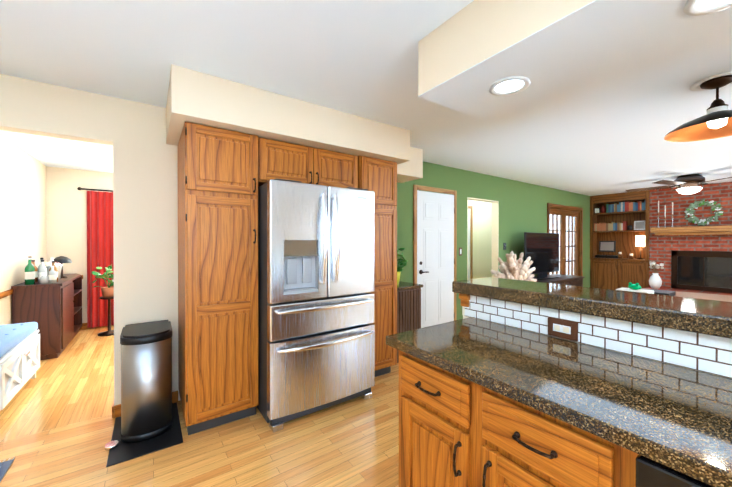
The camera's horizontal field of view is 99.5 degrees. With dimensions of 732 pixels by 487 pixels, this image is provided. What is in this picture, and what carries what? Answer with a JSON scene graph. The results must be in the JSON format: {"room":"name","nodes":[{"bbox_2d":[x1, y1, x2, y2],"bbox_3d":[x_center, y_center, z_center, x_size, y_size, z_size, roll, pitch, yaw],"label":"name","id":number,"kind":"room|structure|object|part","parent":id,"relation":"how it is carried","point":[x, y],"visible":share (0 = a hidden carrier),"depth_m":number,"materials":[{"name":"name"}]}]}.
{"room":"kitchen","nodes":[
{"label":"kitchen","id":0,"kind":"room"},
{"bbox_2d":[0,133,46,324],"bbox_3d":[-2.007,0.117,0.594,0.140,2.440,9.780,0,0,-35],"label":"wall","id":1,"kind":"structure","parent":0,"point":[23,236],"depth_m":3.56,"materials":[{"name":"beige paint"}]},
{"bbox_2d":[0,275,82,298],"bbox_3d":[-3.580,0.521,3.322,0.399,0.060,3.230,0,0,-35],"label":"trim","id":2,"kind":"structure","parent":1,"relation":"attached to","point":[6,293],"depth_m":3.21,"materials":[{"name":"brown wood"}]},
{"bbox_2d":[46,166,112,322],"bbox_3d":[-3.648,0.089,5.327,2.590,2.440,0.140,0,0,-35],"label":"wall","id":3,"kind":"structure","parent":0,"point":[66,216],"depth_m":4.68,"materials":[{"name":"beige paint"}]},
{"bbox_2d":[77,187,113,327],"bbox_3d":[-3.853,0.218,5.016,1.204,2.145,0.076,0,0,-35],"label":"curtain","id":4,"kind":"object","parent":3,"relation":"hanging from","point":[100,250],"visible":0.71,"depth_m":4.81,"materials":[{"name":"red fabric"}]},
{"bbox_2d":[80,323,112,328],"bbox_3d":[-3.648,1.265,5.240,2.419,0.090,0.014,0,0,-35],"label":"baseboard","id":5,"kind":"structure","parent":3,"relation":"attached to","point":[84,325],"depth_m":4.77,"materials":[{"name":"brown wood"}]},
{"bbox_2d":[0,325,398,486],"bbox_3d":[2.272,1.349,3.590,10.580,0.060,9.780,0,0,-35],"label":"floor","id":6,"kind":"structure","parent":0,"point":[354,442],"depth_m":2.07,"materials":[{"name":"brown wood"}]},
{"bbox_2d":[0,457,14,481],"bbox_3d":[-1.798,1.331,0.930,0.520,0.009,2.070,0,0,-35],"label":"rug","id":7,"kind":"object","parent":6,"relation":"on","point":[5,466],"visible":0.98,"depth_m":1.83,"materials":[{"name":"blue carpet"}]},
{"bbox_2d":[0,322,39,409],"bbox_3d":[-3.081,1.045,2.594,0.359,0.561,1.020,0,0,-35],"label":"bench","id":8,"kind":"object","parent":6,"relation":"on","point":[19,355],"visible":1,"depth_m":2.62,"materials":[{"name":"white paint"}]},
{"bbox_2d":[11,256,81,359],"bbox_3d":[-4.058,0.732,4.042,0.418,1.170,1.425,0,0,-35],"label":"sideboard","id":9,"kind":"object","parent":6,"relation":"on","point":[47,297],"visible":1,"depth_m":3.54,"materials":[{"name":"brown wood"}]},
{"bbox_2d":[54,256,71,277],"bbox_3d":[-4.028,0.311,4.100,0.200,0.290,0.200,0,0,-35],"label":"lamp","id":10,"kind":"object","parent":9,"relation":"on","point":[62,259],"depth_m":4.08,"materials":[{"name":"brown metal"}]},
{"bbox_2d":[92,265,113,335],"bbox_3d":[-3.739,0.809,4.526,0.382,1.009,0.346,0,0,-35],"label":"stand","id":11,"kind":"object","parent":6,"relation":"on","point":[108,292],"visible":0.73,"depth_m":4.46,"materials":[{"name":"brown metal"}]},
{"bbox_2d":[105,320,182,466],"bbox_3d":[-1.569,0.970,2.198,0.420,0.715,0.620,0,0,-35],"label":"trash can","id":12,"kind":"object","parent":6,"relation":"on","point":[147,421],"visible":1,"depth_m":2.08,"materials":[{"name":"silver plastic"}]},
{"bbox_2d":[178,122,261,434],"bbox_3d":[-1.189,0.256,2.462,0.480,2.140,0.666,0,0,-35],"label":"tall cabinet","id":13,"kind":"object","parent":6,"relation":"on","point":[224,175],"depth_m":2.19,"materials":[{"name":"brown wood"}]},
{"bbox_2d":[257,178,374,432],"bbox_3d":[-0.513,0.430,2.717,0.904,1.790,0.953,0,0,-35],"label":"fridge","id":14,"kind":"object","parent":6,"relation":"on","point":[316,265],"visible":1,"depth_m":2.33,"materials":[{"name":"grey metal"}]},
{"bbox_2d":[358,155,396,376],"bbox_3d":[-0.054,0.252,3.255,0.450,2.140,0.666,0,0,-35],"label":"tall cabinet","id":15,"kind":"object","parent":6,"relation":"on","point":[379,176],"depth_m":3.02,"materials":[{"name":"brown wood"}]},
{"bbox_2d":[397,248,422,362],"bbox_3d":[0.316,0.683,3.628,0.540,1.272,0.450,0,0,-35],"label":"cabinet","id":16,"kind":"object","parent":6,"relation":"on","point":[408,306],"visible":0.27,"depth_m":3.52,"materials":[{"name":"brown wood"}]},
{"bbox_2d":[397,248,407,285],"bbox_3d":[0.316,0.263,3.591,0.355,0.432,0.333,0,0,-35],"label":"potted plant","id":17,"kind":"object","parent":16,"relation":"on","point":[401,262],"depth_m":3.56,"materials":[{"name":"green plant"}]},
{"bbox_2d":[524,232,584,286],"bbox_3d":[3.273,0.557,5.601,1.790,1.500,0.540,0,0,-35],"label":"tv stand","id":18,"kind":"object","parent":6,"relation":"on","point":[541,250],"visible":0.4,"depth_m":5.57,"materials":[{"name":"black plastic"}]},
{"bbox_2d":[524,232,558,279],"bbox_3d":[3.197,0.217,5.595,1.220,0.820,0.260,0,0,-35],"label":"tv","id":19,"kind":"object","parent":18,"relation":"on","point":[543,248],"depth_m":5.56,"materials":[{"name":"black plastic"}]},
{"bbox_2d":[386,289,731,486],"bbox_3d":[1.350,0.817,0.233,0.794,1.046,3.456,0,0,-35],"label":"kitchen island","id":20,"kind":"object","parent":6,"relation":"on","point":[503,382],"depth_m":0.99,"materials":[{"name":"brown stone"}]},
{"bbox_2d":[452,277,731,332],"bbox_3d":[1.655,0.259,0.469,0.380,0.065,3.500,0,0,-35],"label":"island countertop","id":21,"kind":"structure","parent":20,"relation":"on","point":[713,316],"depth_m":1.23,"materials":[{"name":"brown stone"}]},
{"bbox_2d":[491,251,536,281],"bbox_3d":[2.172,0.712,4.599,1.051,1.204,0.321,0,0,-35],"label":"coral","id":22,"kind":"object","parent":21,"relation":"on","point":[512,267],"visible":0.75,"depth_m":4.56,"materials":[{"name":"white ceramic"}]},
{"bbox_2d":[635,455,712,486],"bbox_3d":[0.767,0.887,0.438,0.044,0.842,0.600,0,0,-35],"label":"dishwasher","id":23,"kind":"object","parent":20,"relation":"in","point":[649,472],"depth_m":0.64,"materials":[{"name":"black metal"}]},
{"bbox_2d":[590,190,649,289],"bbox_3d":[5.850,0.080,7.127,0.366,2.436,1.076,0,0,-35],"label":"bookcase","id":24,"kind":"object","parent":6,"relation":"on","point":[619,240],"visible":0.85,"depth_m":7.11,"materials":[{"name":"brown wood"}]},
{"bbox_3d":[6.053,0.085,6.832,0.170,0.520,0.170,0,0,-35],"label":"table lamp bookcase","id":25,"kind":"part","parent":24,"relation":"part of","materials":[{"name":"white fabric"}]},
{"bbox_2d":[616,282,731,301],"bbox_3d":[2.430,0.819,2.173,1.328,1.017,1.328,0,0,-35],"label":"table","id":26,"kind":"object","parent":6,"relation":"on","point":[636,287],"visible":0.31,"depth_m":2.47,"materials":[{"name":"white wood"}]},
{"bbox_2d":[649,261,663,288],"bbox_3d":[5.947,0.641,6.342,0.221,0.553,0.239,0,0,-35],"label":"vase","id":27,"kind":"object","parent":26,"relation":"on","point":[655,281],"depth_m":6.31,"materials":[{"name":"white ceramic"}]},
{"bbox_2d":[646,182,731,295],"bbox_3d":[7.438,0.096,4.488,0.786,2.436,5.062,0,0,-35],"label":"brick fireplace","id":28,"kind":"object","parent":6,"relation":"on","point":[690,242],"visible":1,"depth_m":6.04,"materials":[{"name":"red brick"}]},
{"bbox_2d":[651,225,731,234],"bbox_3d":[6.804,-0.241,5.281,0.218,0.160,2.900,0,0,-35],"label":"shelf","id":29,"kind":"object","parent":28,"relation":"attached to","point":[667,229],"depth_m":5.94,"materials":[{"name":"brown wood"}]},
{"bbox_2d":[0,74,589,405],"bbox_3d":[1.437,0.092,4.779,10.580,2.440,0.121,0,0,-35],"label":"wall","id":30,"kind":"structure","parent":0,"point":[145,199],"depth_m":2.49,"materials":[{"name":"beige paint"}]},
{"bbox_2d":[112,391,177,417],"bbox_3d":[-1.754,1.281,2.476,0.432,0.090,0.013,0,0,-35],"label":"baseboard","id":31,"kind":"structure","parent":30,"relation":"attached to","point":[116,410],"depth_m":2.37,"materials":[{"name":"brown wood"}]},
{"bbox_2d":[262,138,357,187],"bbox_3d":[-0.624,-0.646,2.870,0.920,0.340,0.636,0,0,-35],"label":"upper cabinet","id":32,"kind":"object","parent":30,"relation":"attached to","point":[280,160],"depth_m":2.58,"materials":[{"name":"brown wood"}]},
{"bbox_2d":[413,185,456,327],"bbox_3d":[1.004,0.265,4.360,0.870,2.100,0.070,0,0,-35],"label":"door","id":33,"kind":"structure","parent":30,"relation":"in","point":[435,245],"depth_m":4.36,"materials":[{"name":"white paint"}]},
{"bbox_2d":[547,203,582,275],"bbox_3d":[4.305,0.240,6.769,1.680,2.120,0.144,0,0,-35],"label":"doors","id":34,"kind":"structure","parent":30,"relation":"in","point":[576,213],"depth_m":6.92,"materials":[{"name":"brown wood"}]},
{"bbox_2d":[0,0,731,195],"bbox_3d":[2.272,-1.151,3.575,10.580,0.060,9.780,0,0,-35],"label":"ceiling","id":35,"kind":"structure","parent":0,"point":[357,57],"depth_m":2.09,"materials":[{"name":"white paint"}]},
{"bbox_2d":[166,64,422,182],"bbox_3d":[-0.374,-0.946,2.965,2.560,0.339,0.768,0,0,-35],"label":"soffit","id":36,"kind":"structure","parent":35,"relation":"attached to","point":[196,97],"depth_m":2.33,"materials":[{"name":"beige paint"}]},
{"bbox_2d":[418,0,731,122],"bbox_3d":[1.807,-0.949,0.112,0.670,0.300,4.348,0,0,-35],"label":"soffit","id":37,"kind":"object","parent":35,"relation":"attached to","point":[471,53],"visible":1,"depth_m":1.33,"materials":[{"name":"beige paint"}]},
{"bbox_2d":[489,76,530,95],"bbox_3d":[0.734,-0.803,1.588,0.194,0.010,0.194,0,0,-35],"label":"recessed light","id":38,"kind":"object","parent":37,"relation":"attached to","point":[512,85],"visible":1,"depth_m":1.58,"materials":[{"name":"white paint"}]},
{"bbox_2d":[683,0,731,15],"bbox_3d":[1.152,-0.799,0.990,0.194,0.010,0.194,0,0,-35],"label":"recessed light","id":39,"kind":"object","parent":37,"relation":"attached to","point":[696,7],"visible":1,"depth_m":1.04,"materials":[{"name":"white paint"}]},
{"bbox_2d":[625,174,731,193],"bbox_3d":[5.350,-0.975,5.201,1.603,0.309,1.543,0,0,-35],"label":"ceiling fan","id":40,"kind":"object","parent":35,"relation":"hanging from","point":[689,184],"visible":1,"depth_m":5.07,"materials":[{"name":"brown metal"}]},
{"bbox_2d":[664,71,731,141],"bbox_3d":[2.401,-0.944,2.117,0.524,0.333,0.524,0,0,-35],"label":"pendant lamp","id":41,"kind":"object","parent":35,"relation":"hanging from","point":[715,122],"visible":1,"depth_m":2.13,"materials":[{"name":"black metal"}]},
{"bbox_2d":[468,200,491,278],"bbox_3d":[1.852,0.083,6.350,2.520,2.440,0.120,0,0,-35],"label":"wall","id":42,"kind":"structure","parent":0,"point":[482,239],"depth_m":6.74,"materials":[{"name":"beige paint"}]},
{"bbox_2d":[468,206,472,279],"bbox_3d":[1.888,0.258,6.287,0.865,2.090,0.022,0,0,-35],"label":"door frame","id":43,"kind":"structure","parent":42,"relation":"attached to","point":[470,242],"depth_m":6.49,"materials":[{"name":"brown wood"}]},
{"bbox_2d":[550,214,573,274],"bbox_3d":[4.386,0.071,8.345,0.120,2.440,2.350,0,0,-35],"label":"wall","id":44,"kind":"structure","parent":0,"point":[566,241],"depth_m":7.53,"materials":[{"name":"white paint"}]}
]}

